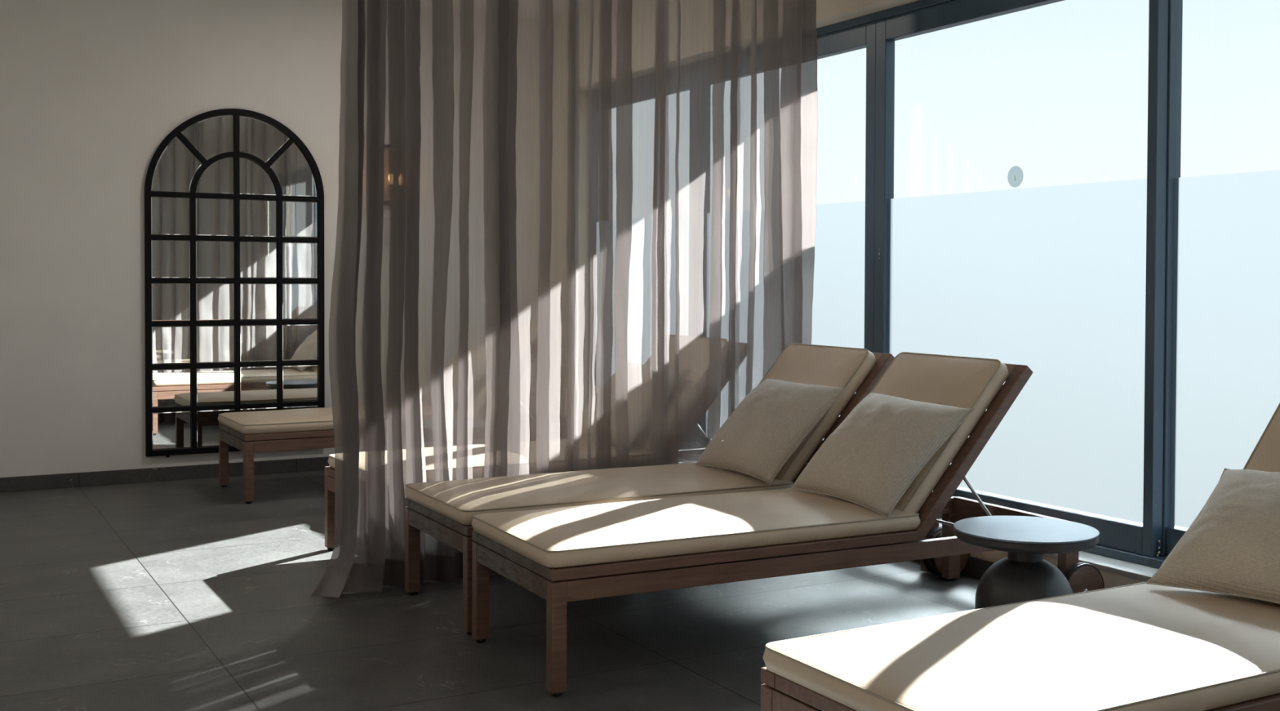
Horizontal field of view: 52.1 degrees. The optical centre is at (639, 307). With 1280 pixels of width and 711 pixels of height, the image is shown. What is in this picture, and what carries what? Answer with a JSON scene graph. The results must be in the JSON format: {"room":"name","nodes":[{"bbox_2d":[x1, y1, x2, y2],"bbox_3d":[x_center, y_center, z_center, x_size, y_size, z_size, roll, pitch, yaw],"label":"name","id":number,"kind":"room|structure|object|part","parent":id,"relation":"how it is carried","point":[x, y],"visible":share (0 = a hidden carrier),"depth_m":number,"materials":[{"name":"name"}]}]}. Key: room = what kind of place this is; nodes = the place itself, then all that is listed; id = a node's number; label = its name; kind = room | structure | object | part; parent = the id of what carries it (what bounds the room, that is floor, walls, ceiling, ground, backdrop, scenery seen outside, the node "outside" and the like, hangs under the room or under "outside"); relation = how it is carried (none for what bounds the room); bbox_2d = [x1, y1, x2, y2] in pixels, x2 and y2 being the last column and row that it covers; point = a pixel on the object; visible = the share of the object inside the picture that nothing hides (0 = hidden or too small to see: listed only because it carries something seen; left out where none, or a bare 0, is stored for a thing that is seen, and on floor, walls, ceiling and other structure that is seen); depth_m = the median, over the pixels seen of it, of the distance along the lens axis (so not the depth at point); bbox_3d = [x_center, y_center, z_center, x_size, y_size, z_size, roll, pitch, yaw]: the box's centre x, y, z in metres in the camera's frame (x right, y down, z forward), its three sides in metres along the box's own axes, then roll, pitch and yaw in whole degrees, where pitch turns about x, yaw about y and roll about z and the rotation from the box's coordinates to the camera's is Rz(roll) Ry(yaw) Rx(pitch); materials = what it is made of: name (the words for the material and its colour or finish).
{"room":"spa","nodes":[
{"label":"spa","id":0,"kind":"room"},
{"bbox_2d":[0,0,342,477],"bbox_3d":[-3.249,-0.437,7.303,6.448,2.860,0.200,-1,1,-29],"label":"wall","id":1,"kind":"structure","parent":0,"point":[91,90],"depth_m":7.33,"materials":[{"name":"paint"}]},
{"bbox_2d":[0,456,329,492],"bbox_3d":[-3.245,0.956,7.217,5.948,0.079,0.012,-1,1,-29],"label":"baseboard","id":2,"kind":"structure","parent":1,"relation":"attached to","point":[277,466],"depth_m":7.46,"materials":[{"name":"stone"}]},
{"bbox_2d":[144,108,324,457],"bbox_3d":[-2.359,-0.156,7.675,1.024,2.017,0.027,-1,1,-29],"label":"arched mirror","id":3,"kind":"object","parent":1,"relation":"attached to","point":[234,322],"visible":0.94,"depth_m":7.65,"materials":[{"name":"black mirror"}]},
{"bbox_2d":[0,470,980,710],"bbox_3d":[-0.850,1.171,3.029,6.448,0.150,10.068,-1,1,-29],"label":"floor","id":4,"kind":"structure","parent":0,"point":[187,594],"depth_m":4.46,"materials":[{"name":"grey tile"}]},
{"bbox_2d":[217,407,334,503],"bbox_3d":[-1.288,0.547,7.514,2.091,0.897,0.732,-1,1,-29],"label":"sun lounger","id":5,"kind":"object","parent":4,"relation":"on","point":[244,431],"visible":0.18,"depth_m":6.89,"materials":[{"name":"beige fabric"}]},
{"bbox_3d":[-2.317,0.830,7.293,0.046,0.310,0.042,-1,1,-29],"label":"leg","id":6,"kind":"part","parent":5,"relation":"part of","materials":[{"name":"brown wood"}]},
{"bbox_3d":[-2.176,0.710,7.022,0.028,0.058,0.564,-1,1,-29],"label":"foot rail","id":7,"kind":"part","parent":5,"relation":"part of","materials":[{"name":"brown wood"}]},
{"bbox_3d":[-2.022,0.843,6.764,0.046,0.310,0.042,-1,1,-29],"label":"leg","id":8,"kind":"part","parent":5,"relation":"part of","materials":[{"name":"brown wood"}]},
{"bbox_2d":[217,407,333,434],"bbox_3d":[-1.622,0.604,7.329,1.326,0.072,0.644,-1,1,-29],"label":"seat cushion","id":9,"kind":"object","parent":5,"relation":"on","point":[305,420],"depth_m":6.93,"materials":[{"name":"beige fabric"}]},
{"bbox_3d":[-1.616,0.659,7.333,1.312,0.036,0.648,-1,1,-29],"label":"seat frame","id":10,"kind":"part","parent":5,"relation":"part of","materials":[{"name":"brown wood"}]},
{"bbox_3d":[-1.151,0.709,7.239,1.939,0.058,0.028,-1,1,-29],"label":"rail","id":11,"kind":"part","parent":5,"relation":"part of","materials":[{"name":"brown wood"}]},
{"bbox_2d":[324,453,334,550],"bbox_3d":[-0.289,0.587,5.841,2.077,0.897,0.732,-1,1,-29],"label":"sun lounger","id":12,"kind":"object","parent":4,"relation":"on","point":[329,470],"visible":0.02,"depth_m":5.59,"materials":[{"name":"brown wood"}]},
{"bbox_2d":[327,453,334,468],"bbox_3d":[-0.614,0.644,5.661,1.326,0.072,0.644,-1,1,-29],"label":"seat cushion","id":13,"kind":"object","parent":12,"relation":"on","point":[331,460],"depth_m":5.56,"materials":[{"name":"beige fabric"}]},
{"bbox_3d":[-1.183,0.751,5.346,0.028,0.058,0.564,-1,1,-29],"label":"foot rail","id":14,"kind":"part","parent":12,"relation":"part of","materials":[{"name":"brown wood"}]},
{"bbox_2d":[404,342,942,635],"bbox_3d":[0.195,0.606,5.028,2.091,0.897,0.732,0,1,-28],"label":"sun lounger","id":15,"kind":"object","parent":4,"relation":"on","point":[443,510],"visible":0.52,"depth_m":4.80,"materials":[{"name":"beige fabric"}]},
{"bbox_3d":[-0.838,0.889,4.825,0.046,0.310,0.042,0,1,-28],"label":"leg","id":16,"kind":"part","parent":15,"relation":"part of","materials":[{"name":"brown wood"}]},
{"bbox_3d":[-0.702,0.770,4.552,0.028,0.058,0.564,0,1,-28],"label":"foot rail","id":17,"kind":"part","parent":15,"relation":"part of","materials":[{"name":"brown wood"}]},
{"bbox_3d":[-0.136,0.718,4.853,1.312,0.036,0.648,0,1,-28],"label":"seat frame","id":18,"kind":"part","parent":15,"relation":"part of","materials":[{"name":"brown wood"}]},
{"bbox_3d":[-0.552,0.902,4.291,0.046,0.310,0.042,0,1,-28],"label":"leg","id":19,"kind":"part","parent":15,"relation":"part of","materials":[{"name":"brown wood"}]},
{"bbox_2d":[404,462,793,525],"bbox_3d":[-0.142,0.664,4.849,1.326,0.072,0.644,0,1,-28],"label":"seat cushion","id":20,"kind":"object","parent":15,"relation":"on","point":[454,502],"depth_m":4.68,"materials":[{"name":"beige fabric"}]},
{"bbox_2d":[695,377,848,484],"bbox_3d":[0.495,0.458,5.030,0.343,0.338,0.538,0,1,-28],"label":"pillow","id":21,"kind":"object","parent":15,"relation":"on","point":[770,424],"visible":1,"depth_m":4.89,"materials":[{"name":"fabric"}]},
{"bbox_2d":[760,344,875,481],"bbox_3d":[0.577,0.425,5.225,0.075,0.695,0.570,45,-19,-22],"label":"cushion","id":22,"kind":"object","parent":15,"relation":"on","point":[837,366],"depth_m":5.08,"materials":[{"name":"beige fabric"}]},
{"bbox_3d":[0.626,0.448,5.255,0.493,0.552,0.648,0,1,-28],"label":"frame","id":23,"kind":"part","parent":15,"relation":"part of","materials":[{"name":"brown wood"}]},
{"bbox_3d":[1.151,0.918,5.204,0.060,0.252,0.042,0,1,-28],"label":"leg","id":24,"kind":"part","parent":15,"relation":"part of","materials":[{"name":"brown wood"}]},
{"bbox_2d":[471,351,1104,697],"bbox_3d":[0.526,0.622,4.386,2.091,0.897,0.732,0,1,-27],"label":"sun lounger","id":25,"kind":"object","parent":4,"relation":"on","point":[561,555],"visible":0.77,"depth_m":4.10,"materials":[{"name":"beige fabric"}]},
{"bbox_3d":[-0.510,0.904,4.200,0.046,0.310,0.042,0,1,-27],"label":"leg","id":26,"kind":"part","parent":25,"relation":"part of","materials":[{"name":"brown wood"}]},
{"bbox_3d":[-0.379,0.785,3.925,0.028,0.058,0.564,0,1,-27],"label":"foot rail","id":27,"kind":"part","parent":25,"relation":"part of","materials":[{"name":"brown wood"}]},
{"bbox_3d":[-0.233,0.917,3.662,0.046,0.310,0.042,0,1,-27],"label":"leg","id":28,"kind":"part","parent":25,"relation":"part of","materials":[{"name":"brown wood"}]},
{"bbox_2d":[471,488,920,568],"bbox_3d":[0.186,0.679,4.212,1.326,0.072,0.644,0,1,-27],"label":"seat cushion","id":29,"kind":"object","parent":25,"relation":"on","point":[639,534],"depth_m":4.01,"materials":[{"name":"beige fabric"}]},
{"bbox_3d":[0.192,0.734,4.216,1.312,0.036,0.648,0,1,-27],"label":"seat frame","id":30,"kind":"part","parent":25,"relation":"part of","materials":[{"name":"brown wood"}]},
{"bbox_3d":[0.653,0.784,4.106,1.939,0.058,0.028,0,1,-27],"label":"rail","id":31,"kind":"part","parent":25,"relation":"part of","materials":[{"name":"brown wood"}]},
{"bbox_2d":[790,391,974,517],"bbox_3d":[0.810,0.481,4.440,0.349,0.347,0.548,0,1,-28],"label":"pillow","id":32,"kind":"object","parent":25,"relation":"on","point":[869,461],"visible":1,"depth_m":4.31,"materials":[{"name":"fabric"}]},
{"bbox_2d":[872,353,1008,513],"bbox_3d":[0.911,0.441,4.576,0.075,0.695,0.570,45,-18,-21],"label":"cushion","id":33,"kind":"object","parent":25,"relation":"on","point":[976,384],"depth_m":4.42,"materials":[{"name":"beige fabric"}]},
{"bbox_3d":[0.369,0.771,4.657,1.939,0.058,0.028,0,1,-27],"label":"rail","id":34,"kind":"part","parent":25,"relation":"part of","materials":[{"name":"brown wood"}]},
{"bbox_3d":[1.208,0.921,5.084,0.060,0.252,0.042,0,1,-27],"label":"leg","id":35,"kind":"part","parent":25,"relation":"part of","materials":[{"name":"brown wood"}]},
{"bbox_3d":[0.961,0.463,4.606,0.493,0.552,0.648,0,1,-27],"label":"frame","id":36,"kind":"part","parent":25,"relation":"part of","materials":[{"name":"brown wood"}]},
{"bbox_3d":[1.362,0.798,4.820,0.028,0.120,0.592,0,1,-27],"label":"head rail","id":37,"kind":"part","parent":25,"relation":"part of","materials":[{"name":"brown wood"}]},
{"bbox_3d":[1.485,0.934,4.545,0.060,0.252,0.042,0,1,-27],"label":"leg","id":38,"kind":"part","parent":25,"relation":"part of","materials":[{"name":"brown wood"}]},
{"bbox_2d":[760,403,1279,710],"bbox_3d":[1.310,0.656,2.948,2.091,0.897,0.732,-1,1,-29],"label":"sun lounger","id":39,"kind":"object","parent":4,"relation":"on","point":[1140,646],"visible":0.75,"depth_m":2.60,"materials":[{"name":"beige fabric"}]},
{"bbox_3d":[0.280,0.939,2.727,0.046,0.310,0.042,-1,1,-29],"label":"leg","id":40,"kind":"part","parent":39,"relation":"part of","materials":[{"name":"brown wood"}]},
{"bbox_3d":[0.421,0.820,2.456,0.028,0.058,0.564,-1,1,-29],"label":"foot rail","id":41,"kind":"part","parent":39,"relation":"part of","materials":[{"name":"brown wood"}]},
{"bbox_3d":[0.981,0.768,2.768,1.312,0.036,0.648,-1,1,-29],"label":"seat frame","id":42,"kind":"part","parent":39,"relation":"part of","materials":[{"name":"brown wood"}]},
{"bbox_2d":[762,583,1279,710],"bbox_3d":[0.975,0.714,2.763,1.326,0.072,0.644,-1,1,-29],"label":"seat cushion","id":43,"kind":"object","parent":39,"relation":"on","point":[1135,646],"depth_m":2.59,"materials":[{"name":"beige fabric"}]},
{"bbox_2d":[1146,468,1279,604],"bbox_3d":[1.543,0.536,3.075,0.389,0.265,0.538,-1,2,-40],"label":"pillow","id":44,"kind":"object","parent":39,"relation":"on","point":[1232,547],"visible":1,"depth_m":3.08,"materials":[{"name":"fabric"}]},
{"bbox_2d":[1244,406,1279,471],"bbox_3d":[1.688,0.475,3.151,0.075,0.695,0.570,45,-19,-22],"label":"cushion","id":45,"kind":"object","parent":39,"relation":"on","point":[1265,456],"depth_m":3.39,"materials":[{"name":"beige fabric"}]},
{"bbox_2d":[953,515,1099,609],"bbox_3d":[1.158,0.872,3.943,0.421,0.420,0.421,-1,1,-29],"label":"side table","id":46,"kind":"object","parent":4,"relation":"on","point":[1023,575],"visible":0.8,"depth_m":3.86,"materials":[{"name":"metal"}]},
{"bbox_3d":[1.159,0.665,3.938,0.421,0.005,0.421,-1,2,-42],"label":"plate","id":47,"kind":"part","parent":46,"relation":"part of","materials":[{"name":"metal"}]},
{"bbox_2d":[816,0,1146,588],"bbox_3d":[1.826,-0.358,4.486,0.270,2.860,9.668,-1,1,-29],"label":"wall","id":48,"kind":"structure","parent":0,"point":[828,12],"depth_m":5.73,"materials":[{"name":"beige paint"}]},
{"bbox_2d":[811,13,876,439],"bbox_3d":[0.725,-0.240,6.561,0.137,2.186,1.530,-1,1,-29],"label":"window","id":49,"kind":"structure","parent":48,"relation":"in","point":[843,302],"depth_m":6.05,"materials":[{"name":"glass"}]},
{"bbox_3d":[0.725,-0.240,6.561,0.137,2.186,1.530,-1,1,-29],"label":"frame","id":50,"kind":"part","parent":49,"relation":"part of","materials":[{"name":"metal"}]},
{"bbox_2d":[914,555,994,578],"bbox_3d":[1.702,1.034,4.443,0.012,0.077,9.656,-1,1,-29],"label":"baseboard","id":51,"kind":"structure","parent":48,"relation":"attached to","point":[975,567],"depth_m":5.12,"materials":[{"name":"stone"}]},
{"bbox_2d":[873,0,1168,566],"bbox_3d":[1.467,-0.208,5.232,0.137,2.186,1.515,-1,1,-29],"label":"window","id":52,"kind":"structure","parent":48,"relation":"in","point":[1066,283],"depth_m":4.99,"materials":[{"name":"glass"}]},
{"bbox_2d":[938,517,1158,582],"bbox_3d":[1.353,0.896,5.209,0.143,0.020,7.140,-1,1,-29],"label":"trim","id":53,"kind":"structure","parent":48,"relation":"attached to","point":[1121,567],"depth_m":4.58,"materials":[{"name":"grey stone"}]},
{"bbox_2d":[1149,0,1279,568],"bbox_3d":[2.202,-0.176,3.915,0.137,2.186,1.598,-1,1,-29],"label":"window","id":54,"kind":"structure","parent":48,"relation":"in","point":[1222,329],"depth_m":4.45,"materials":[{"name":"glass"}]},
{"bbox_3d":[2.213,-0.176,3.894,0.137,2.186,1.550,-1,1,-29],"label":"frame","id":55,"kind":"part","parent":54,"relation":"part of","materials":[{"name":"metal"}]},
{"bbox_3d":[2.230,-0.176,3.931,0.065,2.120,1.598,-1,1,-29],"label":"sash","id":56,"kind":"part","parent":54,"relation":"part of","materials":[{"name":"metal"}]},
{"bbox_3d":[-0.840,-1.839,2.962,6.448,0.150,10.068,-1,1,-29],"label":"ceiling","id":57,"kind":"structure","parent":0,"visible":0},
{"bbox_2d":[310,0,386,598],"bbox_3d":[-1.072,-0.377,4.798,0.273,2.856,0.122,-1,1,-29],"label":"curtain","id":58,"kind":"object","parent":57,"relation":"hanging from","point":[357,559],"visible":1,"depth_m":4.82,"materials":[{"name":"grey fabric"}]},
{"bbox_2d":[380,0,576,587],"bbox_3d":[-0.632,-0.381,5.066,0.836,2.856,0.135,0,1,-28],"label":"curtain","id":59,"kind":"object","parent":57,"relation":"hanging from","point":[478,269],"visible":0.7,"depth_m":5.08,"materials":[{"name":"grey fabric"}]},
{"bbox_2d":[573,0,666,471],"bbox_3d":[-0.105,-0.387,5.395,0.423,2.856,0.112,0,1,-20],"label":"curtain","id":60,"kind":"object","parent":57,"relation":"hanging from","point":[620,45],"visible":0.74,"depth_m":5.38,"materials":[{"name":"grey fabric"}]},
{"bbox_2d":[663,0,738,464],"bbox_3d":[0.239,-0.389,5.575,0.371,2.856,0.068,0,1,-23],"label":"curtain","id":61,"kind":"object","parent":57,"relation":"hanging from","point":[701,55],"visible":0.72,"depth_m":5.58,"materials":[{"name":"grey fabric"}]},
{"bbox_2d":[734,0,817,463],"bbox_3d":[0.571,-0.393,5.774,0.407,2.856,0.130,0,1,-18],"label":"curtain","id":62,"kind":"object","parent":57,"relation":"hanging from","point":[777,91],"visible":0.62,"depth_m":5.75,"materials":[{"name":"grey fabric"}]}
]}

